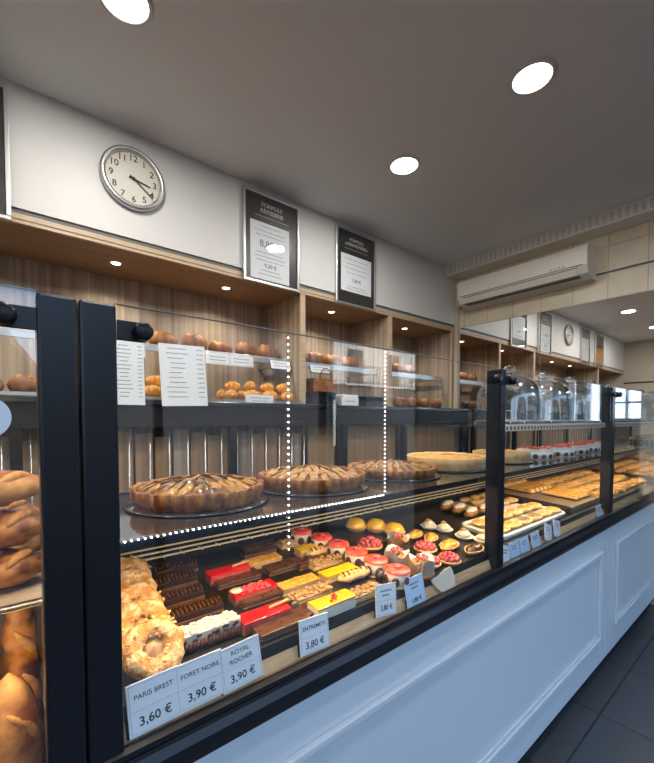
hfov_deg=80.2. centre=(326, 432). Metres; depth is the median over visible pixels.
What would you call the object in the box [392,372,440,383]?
niche shelf
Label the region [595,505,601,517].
price tag
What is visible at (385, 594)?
price tag
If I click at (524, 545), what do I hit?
price tag
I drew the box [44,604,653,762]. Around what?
floor
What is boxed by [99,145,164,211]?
wall clock
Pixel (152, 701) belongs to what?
price tag
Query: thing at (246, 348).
bread roll
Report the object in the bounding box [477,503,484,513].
cream puff
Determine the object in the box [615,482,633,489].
pastry
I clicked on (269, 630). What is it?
slice
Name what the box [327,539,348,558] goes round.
cake
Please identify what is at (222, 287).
recessed light
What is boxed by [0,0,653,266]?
ceiling
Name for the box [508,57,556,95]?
recessed light
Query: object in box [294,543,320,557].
mango entremet
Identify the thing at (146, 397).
baking tray
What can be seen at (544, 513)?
toast
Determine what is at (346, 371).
niche shelf
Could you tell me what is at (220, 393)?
croissant
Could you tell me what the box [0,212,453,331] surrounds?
trim
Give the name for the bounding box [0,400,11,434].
round sticker
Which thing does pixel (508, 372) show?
glass cloche
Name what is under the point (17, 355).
wall
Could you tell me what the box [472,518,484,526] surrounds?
toast
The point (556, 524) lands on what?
price tag
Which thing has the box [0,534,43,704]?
rack
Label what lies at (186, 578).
log
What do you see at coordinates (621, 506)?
case
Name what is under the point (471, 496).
toast
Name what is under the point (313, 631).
price tag
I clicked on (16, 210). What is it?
trim
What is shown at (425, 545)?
tartlet
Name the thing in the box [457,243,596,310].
air conditioner
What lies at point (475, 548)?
tartlet
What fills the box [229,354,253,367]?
ticket
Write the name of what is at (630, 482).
pastry
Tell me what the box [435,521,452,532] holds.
meringue
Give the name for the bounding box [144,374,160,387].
croissant
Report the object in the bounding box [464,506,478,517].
cream puff
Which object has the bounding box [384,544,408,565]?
cake
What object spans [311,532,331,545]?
cake
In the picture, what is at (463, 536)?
paper cup
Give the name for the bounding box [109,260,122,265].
recessed light
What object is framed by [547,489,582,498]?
bar
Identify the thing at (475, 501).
toast
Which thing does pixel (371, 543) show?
tartlet
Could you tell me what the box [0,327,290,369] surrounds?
niche shelf
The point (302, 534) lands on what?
cake
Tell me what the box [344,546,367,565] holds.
cake
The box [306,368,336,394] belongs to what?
paper bag
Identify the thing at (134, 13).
recessed light
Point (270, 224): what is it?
menu poster
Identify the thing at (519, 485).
bar
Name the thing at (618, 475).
pastry
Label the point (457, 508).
cream puff
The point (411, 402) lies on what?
bun
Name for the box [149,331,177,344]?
bread roll
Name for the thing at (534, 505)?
toast
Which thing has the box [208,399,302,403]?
baking tray
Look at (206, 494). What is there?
tart
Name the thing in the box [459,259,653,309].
trim
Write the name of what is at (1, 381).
bun
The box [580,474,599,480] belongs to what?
pastry
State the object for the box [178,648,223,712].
price tag
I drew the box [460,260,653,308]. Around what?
trim
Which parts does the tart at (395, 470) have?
plate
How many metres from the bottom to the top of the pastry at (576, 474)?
0.041 m
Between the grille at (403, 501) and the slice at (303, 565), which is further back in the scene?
the grille at (403, 501)
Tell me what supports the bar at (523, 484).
on the serving board
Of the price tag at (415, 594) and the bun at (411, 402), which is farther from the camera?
the bun at (411, 402)
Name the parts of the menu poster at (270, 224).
price panel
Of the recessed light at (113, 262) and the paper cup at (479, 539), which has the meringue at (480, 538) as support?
the paper cup at (479, 539)
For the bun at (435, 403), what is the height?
0.100 m
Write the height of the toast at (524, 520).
0.023 m
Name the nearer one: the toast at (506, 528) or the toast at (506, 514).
the toast at (506, 528)
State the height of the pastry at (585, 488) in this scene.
0.040 m
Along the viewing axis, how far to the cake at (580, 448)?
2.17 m
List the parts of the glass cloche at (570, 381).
knob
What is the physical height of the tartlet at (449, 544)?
0.032 m
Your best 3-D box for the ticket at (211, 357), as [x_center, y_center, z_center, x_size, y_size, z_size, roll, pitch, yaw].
[-0.711,-0.481,2.529,0.162,0.078,0.014,-2,3,-39]
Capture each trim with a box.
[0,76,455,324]
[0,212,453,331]
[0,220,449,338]
[11,207,453,326]
[446,195,653,280]
[453,306,459,451]
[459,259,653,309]
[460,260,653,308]
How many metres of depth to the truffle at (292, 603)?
0.88 m
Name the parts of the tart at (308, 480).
plate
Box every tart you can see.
[123,473,268,517]
[258,464,369,496]
[347,459,440,481]
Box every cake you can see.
[228,578,276,607]
[290,527,311,545]
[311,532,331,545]
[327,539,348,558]
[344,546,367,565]
[363,554,387,577]
[383,563,410,589]
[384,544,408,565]
[386,531,409,551]
[408,552,434,579]
[516,446,556,459]
[541,444,577,457]
[558,443,591,454]
[569,441,600,452]
[586,440,600,449]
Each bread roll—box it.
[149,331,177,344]
[181,333,207,349]
[208,340,231,352]
[235,342,256,355]
[257,344,277,357]
[307,352,325,363]
[325,354,342,365]
[342,357,358,367]
[392,363,403,372]
[403,365,415,373]
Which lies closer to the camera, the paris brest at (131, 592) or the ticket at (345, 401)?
the paris brest at (131, 592)
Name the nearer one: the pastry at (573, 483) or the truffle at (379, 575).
the truffle at (379, 575)
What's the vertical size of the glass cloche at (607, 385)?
0.263 m
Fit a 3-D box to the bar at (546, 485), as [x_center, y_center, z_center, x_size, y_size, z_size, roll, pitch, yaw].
[1.213,0.303,2.276,0.043,0.030,0.171,-2,3,-42]
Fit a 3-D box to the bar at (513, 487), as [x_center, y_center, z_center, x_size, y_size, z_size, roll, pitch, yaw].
[1.052,0.308,2.144,0.043,0.031,0.171,-2,3,-38]
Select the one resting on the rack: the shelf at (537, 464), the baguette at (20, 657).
the baguette at (20, 657)
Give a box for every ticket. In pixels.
[205,351,229,365]
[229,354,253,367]
[245,394,272,402]
[269,360,291,370]
[309,364,330,374]
[342,398,358,405]
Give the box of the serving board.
[481,488,597,513]
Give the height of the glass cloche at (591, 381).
0.263 m
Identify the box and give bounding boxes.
[306,391,335,404]
[335,394,357,404]
[358,396,383,405]
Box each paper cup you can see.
[420,523,436,529]
[435,526,452,532]
[455,533,473,540]
[473,536,484,544]
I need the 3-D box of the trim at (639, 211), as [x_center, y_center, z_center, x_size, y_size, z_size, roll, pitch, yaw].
[2.431,-1.562,2.515,0.171,0.100,3.700,-2,3,-39]
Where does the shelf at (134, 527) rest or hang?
attached to the case at (110, 533)
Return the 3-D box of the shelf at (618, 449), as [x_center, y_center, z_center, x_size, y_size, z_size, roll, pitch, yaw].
[1.742,0.116,2.618,1.167,0.012,0.440,-2,3,-39]
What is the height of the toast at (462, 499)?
0.018 m
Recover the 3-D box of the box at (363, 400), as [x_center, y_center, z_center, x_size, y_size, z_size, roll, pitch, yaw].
[0.340,-0.255,3.242,0.208,0.085,0.168,-2,3,-39]
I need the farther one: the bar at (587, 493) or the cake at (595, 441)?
the cake at (595, 441)
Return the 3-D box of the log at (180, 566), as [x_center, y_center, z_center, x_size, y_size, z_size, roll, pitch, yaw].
[-0.413,0.370,1.057,0.114,0.033,0.042,-2,3,-39]
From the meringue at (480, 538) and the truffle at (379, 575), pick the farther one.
the meringue at (480, 538)
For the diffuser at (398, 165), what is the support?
attached to the recessed light at (405, 164)
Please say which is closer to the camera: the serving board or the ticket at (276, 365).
the serving board
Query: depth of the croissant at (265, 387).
2.67 m
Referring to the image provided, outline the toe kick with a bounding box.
[517,599,653,762]
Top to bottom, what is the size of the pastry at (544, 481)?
0.037 m
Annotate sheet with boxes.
[117,340,144,404]
[158,343,207,405]
[454,496,520,508]
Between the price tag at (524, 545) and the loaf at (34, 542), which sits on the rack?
the loaf at (34, 542)
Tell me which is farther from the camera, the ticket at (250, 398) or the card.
the ticket at (250, 398)
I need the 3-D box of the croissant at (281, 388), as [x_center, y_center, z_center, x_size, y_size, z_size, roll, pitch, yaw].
[-0.317,-0.308,2.774,0.071,0.089,0.111,2,3,39]
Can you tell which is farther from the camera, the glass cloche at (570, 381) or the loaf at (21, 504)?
the glass cloche at (570, 381)
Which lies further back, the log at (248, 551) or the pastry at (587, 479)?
the pastry at (587, 479)
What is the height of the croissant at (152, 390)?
0.086 m
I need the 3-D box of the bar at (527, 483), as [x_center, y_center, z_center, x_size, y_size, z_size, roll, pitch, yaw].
[1.172,0.305,2.243,0.043,0.031,0.171,-2,3,-40]
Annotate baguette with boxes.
[0,607,45,762]
[0,673,43,762]
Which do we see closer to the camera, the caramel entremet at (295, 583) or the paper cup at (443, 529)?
the caramel entremet at (295, 583)
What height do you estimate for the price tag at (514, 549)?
0.070 m
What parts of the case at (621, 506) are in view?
panel, post, rail, shelf rail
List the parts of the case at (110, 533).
post, clamp arm, clamp knob, panel, rail, clamp knob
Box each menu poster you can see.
[0,82,11,221]
[242,184,299,292]
[335,224,375,311]
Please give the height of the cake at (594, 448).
0.061 m
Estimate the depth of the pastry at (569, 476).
2.72 m
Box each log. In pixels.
[152,558,197,578]
[153,569,197,593]
[160,583,204,609]
[169,595,223,626]
[239,540,276,558]
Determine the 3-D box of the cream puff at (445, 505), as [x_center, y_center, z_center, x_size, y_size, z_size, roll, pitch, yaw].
[0.559,0.339,1.807,0.054,0.044,0.118,2,3,44]
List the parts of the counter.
divider rod, post, divider rod, divider rod, divider rod, divider rod, divider rod, divider rod, divider rod, post, divider rod, divider rod, divider rod, divider rod, divider rod, divider rod, door, post, door, post, door, post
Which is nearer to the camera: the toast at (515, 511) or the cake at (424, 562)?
the cake at (424, 562)
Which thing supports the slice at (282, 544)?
on the case at (110, 533)
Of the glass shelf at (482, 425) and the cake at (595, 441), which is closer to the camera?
the glass shelf at (482, 425)
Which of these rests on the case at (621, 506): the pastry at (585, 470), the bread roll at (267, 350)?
the pastry at (585, 470)
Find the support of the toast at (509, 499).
on the sheet at (467, 503)
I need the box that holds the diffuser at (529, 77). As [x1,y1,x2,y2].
[513,63,552,92]
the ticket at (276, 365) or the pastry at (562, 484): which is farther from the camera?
the ticket at (276, 365)
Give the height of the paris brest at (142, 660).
0.087 m
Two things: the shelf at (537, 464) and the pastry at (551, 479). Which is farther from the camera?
the pastry at (551, 479)
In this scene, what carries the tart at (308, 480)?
on the case at (110, 533)
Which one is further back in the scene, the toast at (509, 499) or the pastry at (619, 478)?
the pastry at (619, 478)
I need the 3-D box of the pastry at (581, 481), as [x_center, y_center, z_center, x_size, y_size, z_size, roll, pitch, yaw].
[1.662,0.322,2.585,0.108,0.036,0.085,-2,3,-43]
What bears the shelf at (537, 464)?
attached to the case at (580, 526)
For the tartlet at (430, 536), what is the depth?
1.37 m
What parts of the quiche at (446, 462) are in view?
plate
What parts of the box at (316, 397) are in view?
box lid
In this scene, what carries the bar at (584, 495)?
on the serving board
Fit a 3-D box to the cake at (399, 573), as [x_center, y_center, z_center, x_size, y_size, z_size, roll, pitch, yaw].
[0.189,0.384,1.052,0.074,0.053,0.074,-1,2,-16]
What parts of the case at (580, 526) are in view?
panel, post, clamp arm, clamp knob, shelf rail, rail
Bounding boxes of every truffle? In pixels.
[288,599,298,608]
[375,570,383,581]
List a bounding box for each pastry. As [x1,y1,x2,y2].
[537,479,552,484]
[543,477,561,483]
[553,475,567,480]
[553,482,572,487]
[559,474,574,479]
[562,480,580,486]
[566,472,579,477]
[571,478,585,484]
[573,470,588,475]
[574,485,592,491]
[577,476,592,482]
[579,469,594,473]
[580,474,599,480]
[583,484,599,489]
[585,482,599,486]
[588,491,599,499]
[613,484,625,491]
[613,487,619,494]
[614,474,627,479]
[614,476,624,481]
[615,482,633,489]
[622,481,637,486]
[627,479,641,484]
[631,477,646,482]
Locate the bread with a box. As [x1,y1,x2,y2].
[484,478,526,487]
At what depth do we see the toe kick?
1.81 m
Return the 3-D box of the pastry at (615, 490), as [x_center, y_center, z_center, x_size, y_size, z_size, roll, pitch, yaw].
[1.702,0.344,2.334,0.086,0.037,0.110,2,3,40]
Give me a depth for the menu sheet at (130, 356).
1.90 m
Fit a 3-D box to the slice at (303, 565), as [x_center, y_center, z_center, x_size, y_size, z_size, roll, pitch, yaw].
[-0.044,0.383,1.158,0.124,0.020,0.048,-2,3,-39]
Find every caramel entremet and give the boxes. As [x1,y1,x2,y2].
[241,552,281,569]
[276,572,319,597]
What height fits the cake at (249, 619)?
0.041 m
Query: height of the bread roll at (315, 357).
0.128 m
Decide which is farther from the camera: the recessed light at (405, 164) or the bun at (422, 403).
the bun at (422, 403)
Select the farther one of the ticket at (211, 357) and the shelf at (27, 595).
the ticket at (211, 357)
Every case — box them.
[0,283,86,762]
[77,299,502,762]
[378,369,615,588]
[508,387,653,525]
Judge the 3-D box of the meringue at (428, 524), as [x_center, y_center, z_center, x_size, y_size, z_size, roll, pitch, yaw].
[0.403,0.358,1.531,0.069,0.041,0.067,2,3,40]
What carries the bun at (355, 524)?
on the case at (110, 533)
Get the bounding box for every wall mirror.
[459,312,540,453]
[539,290,653,480]
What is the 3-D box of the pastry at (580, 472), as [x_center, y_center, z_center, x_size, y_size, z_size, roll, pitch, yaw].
[1.890,0.301,2.913,0.124,0.042,0.098,-1,2,-31]
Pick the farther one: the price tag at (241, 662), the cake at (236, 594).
the cake at (236, 594)
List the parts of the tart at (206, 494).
plate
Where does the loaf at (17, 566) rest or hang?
on the rack
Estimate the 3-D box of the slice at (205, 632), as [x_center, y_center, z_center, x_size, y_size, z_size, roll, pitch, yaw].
[-0.239,0.395,0.775,0.129,0.042,0.051,-2,3,-39]
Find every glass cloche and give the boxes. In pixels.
[473,365,546,423]
[510,371,576,423]
[540,376,600,422]
[563,380,620,422]
[583,384,636,421]
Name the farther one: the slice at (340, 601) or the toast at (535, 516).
the toast at (535, 516)
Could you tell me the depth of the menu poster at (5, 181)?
1.73 m
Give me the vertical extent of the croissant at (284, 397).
0.085 m
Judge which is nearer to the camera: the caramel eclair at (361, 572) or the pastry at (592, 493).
the caramel eclair at (361, 572)
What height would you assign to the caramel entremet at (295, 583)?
0.026 m
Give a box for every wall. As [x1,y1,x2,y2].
[0,254,412,406]
[455,219,653,604]
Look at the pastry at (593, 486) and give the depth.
2.39 m
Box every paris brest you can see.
[121,555,150,572]
[121,566,156,589]
[121,582,164,607]
[122,596,173,646]
[122,615,184,680]
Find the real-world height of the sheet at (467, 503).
0.016 m
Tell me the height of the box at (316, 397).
0.100 m
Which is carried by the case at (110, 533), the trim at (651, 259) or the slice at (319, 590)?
the slice at (319, 590)
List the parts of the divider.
panel, panel, panel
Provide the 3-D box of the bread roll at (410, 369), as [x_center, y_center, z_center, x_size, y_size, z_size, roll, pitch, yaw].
[0.850,-0.632,3.996,0.119,0.128,0.172,1,2,32]
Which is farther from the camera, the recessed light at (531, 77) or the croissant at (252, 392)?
the croissant at (252, 392)
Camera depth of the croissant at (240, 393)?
2.62 m
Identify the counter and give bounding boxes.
[0,395,468,707]
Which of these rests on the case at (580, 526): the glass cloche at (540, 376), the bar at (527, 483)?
the glass cloche at (540, 376)
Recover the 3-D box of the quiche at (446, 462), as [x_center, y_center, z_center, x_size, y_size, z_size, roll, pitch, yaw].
[0.495,0.117,1.611,0.349,0.053,0.349,-2,3,-39]
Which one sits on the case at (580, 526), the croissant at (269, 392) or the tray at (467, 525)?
the tray at (467, 525)
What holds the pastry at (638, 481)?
on the case at (621, 506)
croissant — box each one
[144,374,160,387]
[145,384,160,396]
[215,389,225,398]
[223,381,240,391]
[223,390,237,398]
[237,391,244,399]
[242,389,258,399]
[243,381,255,391]
[258,383,273,392]
[263,390,277,400]
[274,383,288,394]
[279,392,293,400]
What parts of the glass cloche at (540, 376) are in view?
knob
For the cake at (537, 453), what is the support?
on the case at (580, 526)
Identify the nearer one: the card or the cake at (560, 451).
the card
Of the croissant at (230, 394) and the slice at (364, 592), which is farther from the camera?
the croissant at (230, 394)
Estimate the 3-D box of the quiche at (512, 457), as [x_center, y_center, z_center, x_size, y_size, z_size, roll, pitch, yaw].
[0.824,0.111,1.841,0.272,0.049,0.272,-2,3,-39]
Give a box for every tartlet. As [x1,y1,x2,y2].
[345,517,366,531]
[357,535,382,551]
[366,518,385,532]
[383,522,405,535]
[407,529,422,540]
[413,539,437,553]
[424,532,438,542]
[431,554,441,568]
[437,551,460,565]
[439,538,458,551]
[464,542,483,555]
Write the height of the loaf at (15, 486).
0.073 m
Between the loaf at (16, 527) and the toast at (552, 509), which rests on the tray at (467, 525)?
the toast at (552, 509)
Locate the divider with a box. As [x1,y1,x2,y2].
[266,294,453,407]
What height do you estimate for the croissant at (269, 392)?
0.090 m
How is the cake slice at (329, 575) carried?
on the case at (110, 533)
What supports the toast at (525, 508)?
on the tray at (467, 525)
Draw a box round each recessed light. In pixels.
[99,0,153,26]
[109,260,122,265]
[221,286,230,289]
[388,154,420,175]
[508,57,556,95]
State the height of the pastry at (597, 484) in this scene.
0.036 m
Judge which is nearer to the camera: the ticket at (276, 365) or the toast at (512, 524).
the toast at (512, 524)
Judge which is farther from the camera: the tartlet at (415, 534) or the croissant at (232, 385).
the croissant at (232, 385)
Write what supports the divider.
on the counter
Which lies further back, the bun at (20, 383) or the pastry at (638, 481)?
the pastry at (638, 481)
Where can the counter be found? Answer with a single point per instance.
(246, 439)
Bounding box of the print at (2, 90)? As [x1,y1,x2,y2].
[0,88,5,214]
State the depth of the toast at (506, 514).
1.64 m
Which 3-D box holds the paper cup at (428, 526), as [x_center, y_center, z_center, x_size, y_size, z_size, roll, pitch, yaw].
[0.402,0.371,1.532,0.069,0.012,0.067,6,6,39]
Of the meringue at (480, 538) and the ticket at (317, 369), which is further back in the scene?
the ticket at (317, 369)
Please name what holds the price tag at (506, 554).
attached to the case at (580, 526)
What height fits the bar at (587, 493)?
0.031 m
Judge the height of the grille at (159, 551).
0.030 m
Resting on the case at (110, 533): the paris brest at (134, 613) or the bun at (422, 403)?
the paris brest at (134, 613)
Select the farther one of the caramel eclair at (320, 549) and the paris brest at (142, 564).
the caramel eclair at (320, 549)
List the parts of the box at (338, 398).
box lid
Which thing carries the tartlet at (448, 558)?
on the case at (110, 533)
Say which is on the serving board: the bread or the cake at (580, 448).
the bread
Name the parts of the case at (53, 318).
clamp knob, clamp arm, glass, post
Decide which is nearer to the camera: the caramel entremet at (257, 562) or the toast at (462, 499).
the caramel entremet at (257, 562)
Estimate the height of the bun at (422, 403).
0.100 m
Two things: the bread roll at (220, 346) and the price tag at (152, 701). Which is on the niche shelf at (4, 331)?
the bread roll at (220, 346)
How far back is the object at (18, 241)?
2.42 m
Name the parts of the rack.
rail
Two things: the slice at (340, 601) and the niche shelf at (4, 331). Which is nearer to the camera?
the slice at (340, 601)
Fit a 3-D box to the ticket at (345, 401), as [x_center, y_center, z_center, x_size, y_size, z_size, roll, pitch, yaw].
[0.176,-0.232,2.938,0.170,0.060,0.004,-2,3,-39]
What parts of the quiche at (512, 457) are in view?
plate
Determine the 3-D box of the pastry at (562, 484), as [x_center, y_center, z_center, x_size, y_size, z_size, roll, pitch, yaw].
[1.464,0.327,2.423,0.112,0.038,0.088,-1,2,-27]
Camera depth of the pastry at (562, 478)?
2.64 m
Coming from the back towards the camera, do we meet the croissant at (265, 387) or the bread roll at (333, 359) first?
the bread roll at (333, 359)
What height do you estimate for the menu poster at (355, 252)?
0.590 m
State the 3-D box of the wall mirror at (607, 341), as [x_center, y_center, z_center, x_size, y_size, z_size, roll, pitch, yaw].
[2.156,-0.336,3.018,0.013,1.382,0.950,-2,3,-39]
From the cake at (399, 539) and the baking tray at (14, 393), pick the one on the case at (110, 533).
the cake at (399, 539)
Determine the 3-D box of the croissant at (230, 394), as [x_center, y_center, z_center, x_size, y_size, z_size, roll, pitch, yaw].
[-0.603,-0.232,2.452,0.111,0.080,0.071,2,3,44]
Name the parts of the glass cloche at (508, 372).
knob, glass plate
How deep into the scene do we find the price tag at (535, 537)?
1.51 m
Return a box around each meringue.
[420,518,436,529]
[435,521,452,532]
[455,527,473,540]
[473,531,484,544]
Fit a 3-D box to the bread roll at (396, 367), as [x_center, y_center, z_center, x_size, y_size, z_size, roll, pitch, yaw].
[0.695,-0.628,3.870,0.172,0.128,0.119,-2,3,-45]
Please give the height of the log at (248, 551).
0.033 m
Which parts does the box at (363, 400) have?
box lid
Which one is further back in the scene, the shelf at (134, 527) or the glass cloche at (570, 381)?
the glass cloche at (570, 381)
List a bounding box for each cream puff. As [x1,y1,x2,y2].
[440,500,454,510]
[452,503,466,513]
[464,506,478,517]
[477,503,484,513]
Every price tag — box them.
[125,665,182,740]
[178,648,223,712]
[219,634,262,695]
[297,612,329,657]
[374,582,396,617]
[404,572,425,609]
[503,546,509,562]
[508,539,520,559]
[519,535,529,553]
[530,530,540,548]
[544,522,551,540]
[553,519,560,536]
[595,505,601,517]
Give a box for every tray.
[0,391,36,395]
[145,396,161,399]
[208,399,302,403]
[462,503,565,539]
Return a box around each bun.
[0,379,3,390]
[7,374,35,391]
[393,397,406,406]
[406,398,417,406]
[418,398,429,407]
[430,399,441,407]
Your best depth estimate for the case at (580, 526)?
1.53 m
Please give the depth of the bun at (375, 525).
1.46 m
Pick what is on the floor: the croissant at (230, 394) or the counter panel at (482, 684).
the counter panel at (482, 684)
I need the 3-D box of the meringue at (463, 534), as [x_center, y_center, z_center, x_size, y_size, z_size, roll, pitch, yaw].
[0.505,0.370,1.429,0.067,0.041,0.069,0,2,11]
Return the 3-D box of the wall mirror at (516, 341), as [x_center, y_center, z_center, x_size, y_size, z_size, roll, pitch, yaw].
[1.607,-0.360,3.689,0.013,1.382,0.775,-2,3,-39]
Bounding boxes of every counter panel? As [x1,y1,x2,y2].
[194,530,606,762]
[604,503,653,656]
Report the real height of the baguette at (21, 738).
0.581 m
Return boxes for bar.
[505,485,534,493]
[512,484,538,491]
[516,483,542,490]
[521,482,546,489]
[525,481,550,488]
[542,490,579,499]
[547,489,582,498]
[551,487,586,497]
[555,487,589,495]
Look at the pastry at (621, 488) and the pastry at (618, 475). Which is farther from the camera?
the pastry at (618, 475)
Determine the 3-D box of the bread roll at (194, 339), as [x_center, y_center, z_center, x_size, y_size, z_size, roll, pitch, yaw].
[-0.878,-0.587,2.572,0.172,0.140,0.119,-2,3,-38]
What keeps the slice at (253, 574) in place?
on the case at (110, 533)
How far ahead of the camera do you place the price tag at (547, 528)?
1.58 m
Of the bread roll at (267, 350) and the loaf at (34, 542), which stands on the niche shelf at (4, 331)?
the bread roll at (267, 350)
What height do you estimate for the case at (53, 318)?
0.733 m
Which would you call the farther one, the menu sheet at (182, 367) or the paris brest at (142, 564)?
the menu sheet at (182, 367)
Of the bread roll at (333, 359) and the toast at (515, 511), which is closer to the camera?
the toast at (515, 511)
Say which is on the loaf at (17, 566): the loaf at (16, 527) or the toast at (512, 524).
the loaf at (16, 527)
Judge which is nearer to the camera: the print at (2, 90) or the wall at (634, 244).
the print at (2, 90)
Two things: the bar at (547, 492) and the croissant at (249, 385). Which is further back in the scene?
the croissant at (249, 385)
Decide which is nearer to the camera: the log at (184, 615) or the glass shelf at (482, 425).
the log at (184, 615)
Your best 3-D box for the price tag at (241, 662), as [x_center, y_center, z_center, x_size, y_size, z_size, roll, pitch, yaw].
[-0.158,0.426,0.717,0.085,0.080,0.015,-2,3,-39]
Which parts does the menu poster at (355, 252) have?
price panel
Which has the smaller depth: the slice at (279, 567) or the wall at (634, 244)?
the slice at (279, 567)
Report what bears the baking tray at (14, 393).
on the counter
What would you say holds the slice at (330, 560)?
on the case at (110, 533)
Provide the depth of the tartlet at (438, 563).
1.16 m
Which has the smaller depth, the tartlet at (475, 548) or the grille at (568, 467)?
the tartlet at (475, 548)
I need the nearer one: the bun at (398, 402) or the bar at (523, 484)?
the bar at (523, 484)
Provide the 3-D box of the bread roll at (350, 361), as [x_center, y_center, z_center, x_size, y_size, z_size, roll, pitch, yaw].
[0.200,-0.613,3.465,0.172,0.128,0.119,-1,2,-25]
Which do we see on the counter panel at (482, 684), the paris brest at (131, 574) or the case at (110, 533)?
the case at (110, 533)
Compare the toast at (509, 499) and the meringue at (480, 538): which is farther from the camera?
the toast at (509, 499)
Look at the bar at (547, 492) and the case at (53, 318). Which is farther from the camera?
the bar at (547, 492)
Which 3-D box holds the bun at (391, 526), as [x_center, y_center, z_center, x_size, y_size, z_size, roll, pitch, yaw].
[0.250,0.357,1.449,0.083,0.046,0.083,0,2,-8]
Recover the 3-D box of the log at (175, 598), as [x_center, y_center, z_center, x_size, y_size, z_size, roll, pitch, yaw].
[-0.349,0.384,0.911,0.114,0.033,0.042,-2,3,-39]
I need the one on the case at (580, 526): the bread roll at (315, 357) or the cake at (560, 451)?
the cake at (560, 451)
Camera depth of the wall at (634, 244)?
3.02 m
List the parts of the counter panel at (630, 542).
moulding, moulding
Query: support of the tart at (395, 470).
on the case at (110, 533)
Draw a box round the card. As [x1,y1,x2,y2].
[431,566,454,591]
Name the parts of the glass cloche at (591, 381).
knob, glass plate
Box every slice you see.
[180,610,240,655]
[214,567,261,590]
[239,582,282,610]
[252,608,309,643]
[262,556,303,576]
[276,537,298,549]
[279,599,314,624]
[286,582,332,604]
[292,552,328,570]
[307,589,355,617]
[308,552,343,571]
[318,562,357,583]
[349,581,379,603]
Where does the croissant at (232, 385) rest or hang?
on the croissant at (220, 393)
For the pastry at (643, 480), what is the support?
on the case at (621, 506)
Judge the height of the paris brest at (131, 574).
0.084 m
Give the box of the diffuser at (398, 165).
[391,158,417,173]
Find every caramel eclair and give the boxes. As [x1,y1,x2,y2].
[305,543,327,555]
[337,565,369,582]
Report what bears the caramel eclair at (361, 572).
on the case at (110, 533)
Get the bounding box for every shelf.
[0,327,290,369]
[0,551,41,614]
[119,473,472,541]
[306,362,377,377]
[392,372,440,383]
[403,423,534,427]
[437,456,590,477]
[575,445,643,456]
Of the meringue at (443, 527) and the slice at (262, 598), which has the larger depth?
the meringue at (443, 527)
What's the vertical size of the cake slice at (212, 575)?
0.041 m
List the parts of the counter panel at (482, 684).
moulding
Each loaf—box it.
[0,470,38,506]
[0,499,39,514]
[0,509,39,548]
[0,548,40,589]
[8,535,40,550]
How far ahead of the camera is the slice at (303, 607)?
0.86 m
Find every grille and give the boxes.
[121,503,382,560]
[381,477,511,508]
[511,463,580,478]
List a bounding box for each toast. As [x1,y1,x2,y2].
[459,497,470,501]
[469,498,483,504]
[470,495,479,498]
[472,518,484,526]
[504,497,518,502]
[504,511,512,518]
[504,520,522,528]
[504,525,510,532]
[507,508,522,515]
[515,516,532,524]
[517,505,532,511]
[526,502,541,508]
[526,512,542,520]
[535,509,552,516]
[544,506,560,513]
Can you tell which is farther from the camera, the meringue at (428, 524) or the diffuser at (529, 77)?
the diffuser at (529, 77)
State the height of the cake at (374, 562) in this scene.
0.053 m
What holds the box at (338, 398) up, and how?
on the counter
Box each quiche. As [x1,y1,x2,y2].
[407,452,485,472]
[472,449,532,464]
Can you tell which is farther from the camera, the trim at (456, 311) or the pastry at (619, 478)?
the trim at (456, 311)

